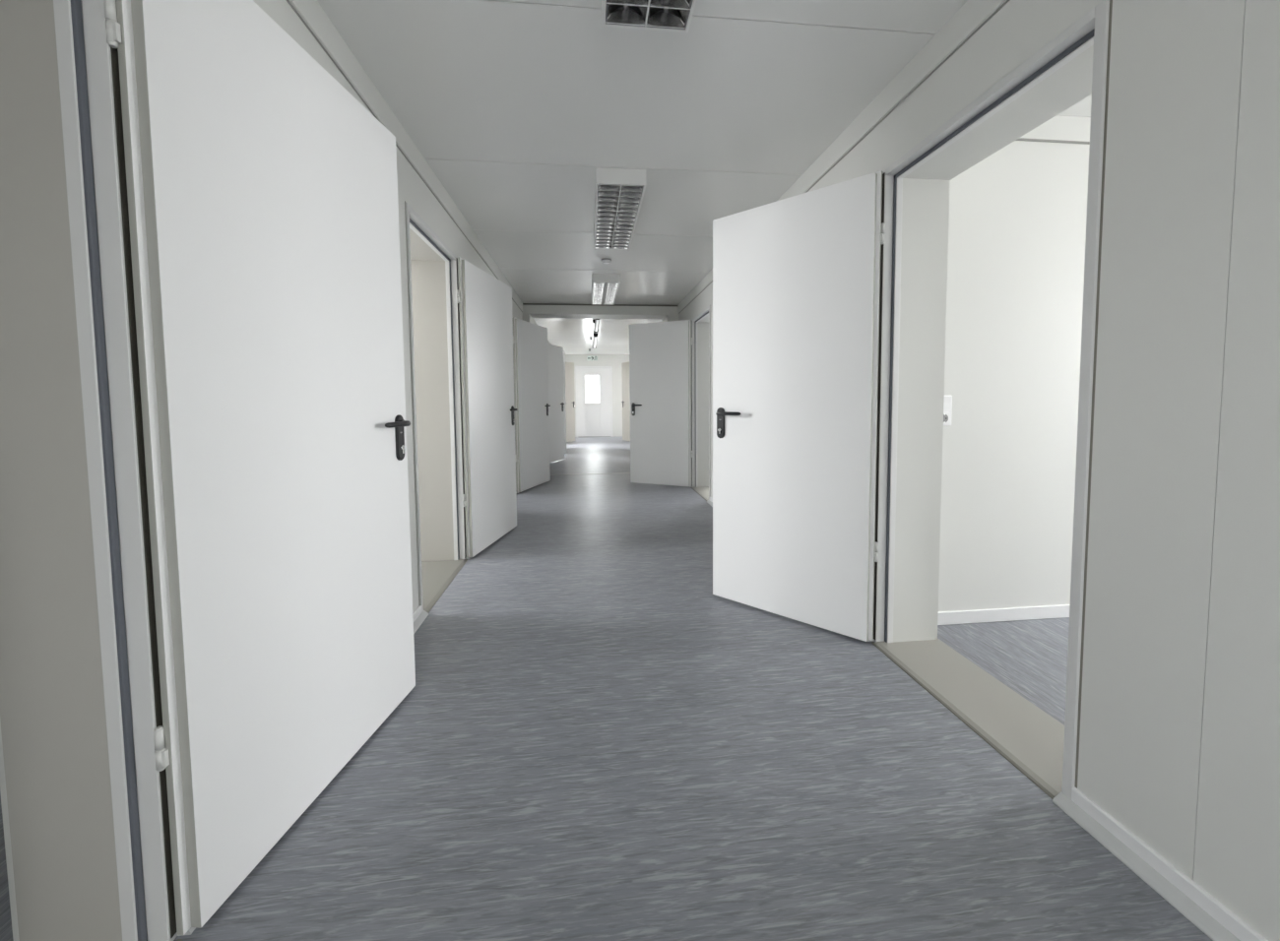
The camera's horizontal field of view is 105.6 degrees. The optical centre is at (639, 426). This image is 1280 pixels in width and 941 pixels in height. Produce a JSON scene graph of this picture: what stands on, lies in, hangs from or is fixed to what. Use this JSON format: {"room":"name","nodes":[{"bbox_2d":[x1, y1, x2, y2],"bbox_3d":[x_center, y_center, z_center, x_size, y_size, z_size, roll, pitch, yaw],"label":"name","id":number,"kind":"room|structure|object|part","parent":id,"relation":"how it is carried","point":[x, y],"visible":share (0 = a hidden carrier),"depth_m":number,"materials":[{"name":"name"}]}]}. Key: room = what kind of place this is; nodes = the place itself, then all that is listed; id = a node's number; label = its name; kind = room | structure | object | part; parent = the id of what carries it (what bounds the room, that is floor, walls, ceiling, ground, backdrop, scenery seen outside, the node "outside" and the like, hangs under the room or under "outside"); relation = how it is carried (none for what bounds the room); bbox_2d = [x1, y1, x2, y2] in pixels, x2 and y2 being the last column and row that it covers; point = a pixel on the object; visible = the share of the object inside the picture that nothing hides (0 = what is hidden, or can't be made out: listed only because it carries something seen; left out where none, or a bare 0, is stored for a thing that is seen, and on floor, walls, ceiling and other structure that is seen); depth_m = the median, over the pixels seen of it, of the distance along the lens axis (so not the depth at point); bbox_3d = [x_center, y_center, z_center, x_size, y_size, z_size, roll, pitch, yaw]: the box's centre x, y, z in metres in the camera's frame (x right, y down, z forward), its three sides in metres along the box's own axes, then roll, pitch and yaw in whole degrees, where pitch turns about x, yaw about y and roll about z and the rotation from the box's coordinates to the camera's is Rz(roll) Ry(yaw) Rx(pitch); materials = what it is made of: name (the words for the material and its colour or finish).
{"room":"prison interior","nodes":[
{"label":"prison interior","id":0,"kind":"room"},
{"bbox_2d":[0,0,522,940],"bbox_3d":[-1.630,-0.410,5.660,0.305,2.400,16.830,-1,3,-6],"label":"wall","id":1,"kind":"structure","parent":0,"point":[412,189],"depth_m":2.35,"materials":[{"name":"white paint"}]},
{"bbox_2d":[0,0,183,940],"bbox_3d":[-1.037,0.048,0.487,0.278,2.066,0.924,-1,3,-6],"label":"door frame","id":2,"kind":"structure","parent":1,"relation":"attached to","point":[81,700],"depth_m":0.91,"materials":[{"name":"white paint"}]},
{"bbox_2d":[103,0,415,935],"bbox_3d":[-0.910,-0.005,1.365,0.143,2.041,0.894,0,3,3],"label":"door","id":3,"kind":"structure","parent":1,"relation":"in","point":[262,194],"depth_m":1.15,"materials":[{"name":"white paint"}]},
{"bbox_3d":[-0.842,-0.009,1.680,0.043,0.027,0.153,0,3,3],"label":"lever","id":4,"kind":"part","parent":3,"relation":"part of","materials":[{"name":"black plastic"}]},
{"bbox_3d":[-0.863,0.040,1.747,0.010,0.165,0.046,0,3,3],"label":"handle plate","id":5,"kind":"part","parent":3,"relation":"part of","materials":[{"name":"black plastic"}]},
{"bbox_2d":[177,492,518,936],"bbox_3d":[-1.452,0.754,5.745,0.034,0.062,16.830,-1,3,-6],"label":"baseboard","id":6,"kind":"structure","parent":1,"relation":"attached to","point":[419,616],"depth_m":2.39,"materials":[{"name":"white plastic"}]},
{"bbox_2d":[286,0,550,344],"bbox_3d":[-1.482,-1.551,5.612,0.012,0.119,16.830,-1,3,-6],"label":"trim","id":7,"kind":"structure","parent":1,"relation":"attached to","point":[311,14],"depth_m":2.03,"materials":[{"name":"white paint"}]},
{"bbox_2d":[404,200,468,613],"bbox_3d":[-1.327,-0.085,2.848,0.355,2.066,0.924,-1,3,-6],"label":"door frame","id":8,"kind":"structure","parent":1,"relation":"attached to","point":[432,267],"depth_m":3.25,"materials":[{"name":"white paint"}]},
{"bbox_2d":[456,256,517,558],"bbox_3d":[-1.139,-0.138,3.720,0.143,2.041,0.880,0,3,7],"label":"door","id":9,"kind":"structure","parent":1,"relation":"in","point":[489,498],"depth_m":3.59,"materials":[{"name":"white paint"}]},
{"bbox_3d":[-1.071,-0.093,4.092,0.010,0.165,0.046,0,3,7],"label":"handle plate","id":10,"kind":"part","parent":9,"relation":"part of","materials":[{"name":"black plastic"}]},
{"bbox_2d":[512,317,517,494],"bbox_3d":[-1.580,-0.218,5.221,0.355,2.066,0.924,-1,3,-6],"label":"door frame","id":11,"kind":"structure","parent":1,"relation":"attached to","point":[512,317],"depth_m":5.68,"materials":[{"name":"white paint"}]},
{"bbox_2d":[512,317,550,492],"bbox_3d":[-1.339,-0.271,6.081,0.143,2.041,0.880,0,3,14],"label":"door","id":12,"kind":"structure","parent":1,"relation":"in","point":[530,340],"depth_m":5.99,"materials":[{"name":"white paint"}]},
{"bbox_2d":[547,344,564,462],"bbox_3d":[-1.552,-0.404,8.449,0.143,2.041,0.880,1,3,19],"label":"door","id":13,"kind":"structure","parent":1,"relation":"in","point":[554,352],"depth_m":8.58,"materials":[{"name":"white paint"}]},
{"bbox_2d":[562,351,566,453],"bbox_3d":[-1.746,-0.495,10.072,0.143,2.041,0.880,-3,4,-33],"label":"door","id":14,"kind":"structure","parent":1,"relation":"in","point":[564,403],"depth_m":9.71,"materials":[{"name":"white paint"}]},
{"bbox_2d":[565,362,575,442],"bbox_3d":[-1.909,-0.620,12.267,0.143,2.041,0.880,1,4,27],"label":"door","id":15,"kind":"structure","parent":1,"relation":"in","point":[569,366],"depth_m":12.45,"materials":[{"name":"grey paint"}]},
{"bbox_2d":[565,354,629,437],"bbox_3d":[-1.312,-0.927,14.216,2.748,2.450,0.150,-1,3,-6],"label":"wall","id":16,"kind":"structure","parent":0,"point":[614,360],"depth_m":14.17,"materials":[{"name":"white paint"}]},
{"bbox_2d":[586,355,597,360],"bbox_3d":[-1.375,-1.984,14.063,0.300,0.136,0.024,-1,3,-6],"label":"exit sign","id":17,"kind":"object","parent":16,"relation":"attached to","point":[589,357],"visible":1,"depth_m":14.05,"materials":[{"name":"white plastic"}]},
{"bbox_2d":[575,366,612,437],"bbox_3d":[-1.338,-0.735,14.194,1.060,2.070,0.150,-1,3,-6],"label":"door","id":18,"kind":"structure","parent":16,"relation":"in","point":[593,419],"depth_m":14.14,"materials":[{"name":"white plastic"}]},
{"bbox_2d":[522,303,678,322],"bbox_3d":[-0.534,-0.490,6.902,2.138,2.400,0.368,-1,3,-6],"label":"beam","id":19,"kind":"structure","parent":0,"point":[669,313],"depth_m":6.69,"materials":[{"name":"white paint"}]},
{"bbox_2d":[0,436,1213,940],"bbox_3d":[0.141,0.792,5.917,9.300,0.060,16.830,-1,3,-6],"label":"floor","id":20,"kind":"structure","parent":0,"point":[591,741],"depth_m":1.38,"materials":[{"name":"plastic"}]},
{"bbox_2d":[317,0,967,354],"bbox_3d":[-0.425,-1.655,5.718,2.138,0.060,16.830,-1,3,-6],"label":"ceiling","id":21,"kind":"structure","parent":0,"point":[514,106],"depth_m":2.17,"materials":[{"name":"white paint"}]},
{"bbox_2d":[592,333,597,348],"bbox_3d":[-0.989,-1.870,10.688,0.092,0.070,2.200,-1,3,-6],"label":"light","id":22,"kind":"object","parent":21,"relation":"attached to","point":[595,335],"visible":1,"depth_m":10.38,"materials":[{"name":"white plastic"}]},
{"bbox_2d":[593,319,599,332],"bbox_3d":[-0.728,-1.732,8.230,0.092,0.070,1.450,-1,3,-6],"label":"light","id":23,"kind":"object","parent":21,"relation":"attached to","point":[597,321],"visible":0.7,"depth_m":8.19,"materials":[{"name":"white plastic"}]},
{"bbox_2d":[591,273,620,305],"bbox_3d":[-0.414,-1.579,5.646,0.284,0.086,1.205,-1,3,-6],"label":"ceiling light","id":24,"kind":"object","parent":21,"relation":"attached to","point":[605,287],"visible":1,"depth_m":5.37,"materials":[{"name":"white paint"}]},
{"bbox_2d":[601,257,611,263],"bbox_3d":[-0.314,-1.541,4.528,0.092,0.034,0.092,-1,3,-6],"label":"smoke detector","id":25,"kind":"object","parent":21,"relation":"attached to","point":[605,260],"visible":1,"depth_m":4.50,"materials":[{"name":"grey plastic"}]},
{"bbox_2d":[593,167,646,250],"bbox_3d":[-0.169,-1.449,3.343,0.284,0.086,1.205,-1,3,-6],"label":"ceiling light","id":26,"kind":"object","parent":21,"relation":"attached to","point":[619,192],"visible":1,"depth_m":3.08,"materials":[{"name":"white paint"}]},
{"bbox_2d":[601,0,696,32],"bbox_3d":[0.081,-1.317,1.000,0.284,0.086,1.205,-1,3,-6],"label":"ceiling light","id":27,"kind":"object","parent":21,"relation":"attached to","point":[656,15],"visible":1,"depth_m":1.57,"materials":[{"name":"white paint"}]},
{"bbox_2d":[678,0,1279,940],"bbox_3d":[0.778,-0.445,5.915,0.262,2.400,16.830,-1,3,-6],"label":"wall","id":28,"kind":"structure","parent":0,"point":[1180,734],"depth_m":1.04,"materials":[{"name":"white paint"}]},
{"bbox_2d":[621,362,630,441],"bbox_3d":[-0.251,-0.645,12.464,0.143,2.041,0.850,-2,4,-30],"label":"door","id":29,"kind":"structure","parent":28,"relation":"in","point":[625,402],"depth_m":12.62,"materials":[{"name":"grey paint"}]},
{"bbox_2d":[629,320,692,486],"bbox_3d":[0.246,-0.286,6.122,0.850,2.041,0.143,1,4,26],"label":"door","id":30,"kind":"structure","parent":28,"relation":"in","point":[660,352],"depth_m":6.09,"materials":[{"name":"white paint"}]},
{"bbox_3d":[-0.087,-0.225,6.261,0.046,0.165,0.010,1,4,26],"label":"handle plate","id":31,"kind":"part","parent":30,"relation":"part of","materials":[{"name":"black plastic"}]},
{"bbox_2d":[691,305,710,501],"bbox_3d":[0.819,-0.257,5.544,0.312,2.066,0.924,-1,3,-6],"label":"door frame","id":32,"kind":"structure","parent":28,"relation":"attached to","point":[701,323],"depth_m":5.94,"materials":[{"name":"white paint"}]},
{"bbox_2d":[712,170,884,641],"bbox_3d":[0.715,-0.076,2.377,0.850,2.041,0.143,2,4,42],"label":"door","id":33,"kind":"structure","parent":28,"relation":"in","point":[797,279],"depth_m":2.31,"materials":[{"name":"white paint"}]},
{"bbox_3d":[0.433,-0.020,2.602,0.046,0.165,0.010,2,4,42],"label":"handle plate","id":34,"kind":"part","parent":33,"relation":"part of","materials":[{"name":"black plastic"}]},
{"bbox_3d":[0.462,-0.069,2.538,0.153,0.027,0.043,2,4,42],"label":"lever","id":35,"kind":"part","parent":33,"relation":"part of","materials":[{"name":"black plastic"}]},
{"bbox_2d":[662,0,1009,321],"bbox_3d":[0.632,-1.581,5.835,0.012,0.119,16.830,-1,3,-6],"label":"trim","id":36,"kind":"structure","parent":28,"relation":"attached to","point":[973,15],"depth_m":1.95,"materials":[{"name":"white paint"}]},
{"bbox_2d":[689,486,1268,940],"bbox_3d":[0.641,0.724,5.966,0.034,0.062,16.830,-1,3,-6],"label":"baseboard","id":37,"kind":"structure","parent":28,"relation":"attached to","point":[1207,914],"depth_m":1.09,"materials":[{"name":"white plastic"}]},
{"bbox_2d":[871,0,1112,799],"bbox_3d":[1.228,-0.041,1.700,0.312,2.066,0.924,-1,3,-6],"label":"door frame","id":38,"kind":"structure","parent":28,"relation":"attached to","point":[1073,66],"depth_m":1.95,"materials":[{"name":"white paint"}]},
{"bbox_2d":[937,115,1090,625],"bbox_3d":[2.762,-0.505,6.686,3.888,2.400,13.471,-1,3,-6],"label":"wall","id":39,"kind":"structure","parent":0,"point":[1017,221],"depth_m":2.32,"materials":[{"name":"white paint"}]},
{"bbox_2d":[943,395,952,426],"bbox_3d":[1.426,-0.075,2.280,0.081,0.142,0.016,-1,3,-6],"label":"wall switch","id":40,"kind":"object","parent":39,"relation":"attached to","point":[947,402],"visible":0.59,"depth_m":2.28,"materials":[{"name":"white plastic"}]},
{"bbox_2d":[1057,94,1091,117],"bbox_3d":[2.790,-1.712,6.058,3.930,0.080,16.830,-1,3,-6],"label":"ceiling","id":41,"kind":"structure","parent":0,"point":[1082,108],"depth_m":2.21,"materials":[{"name":"white paint"}]}
]}

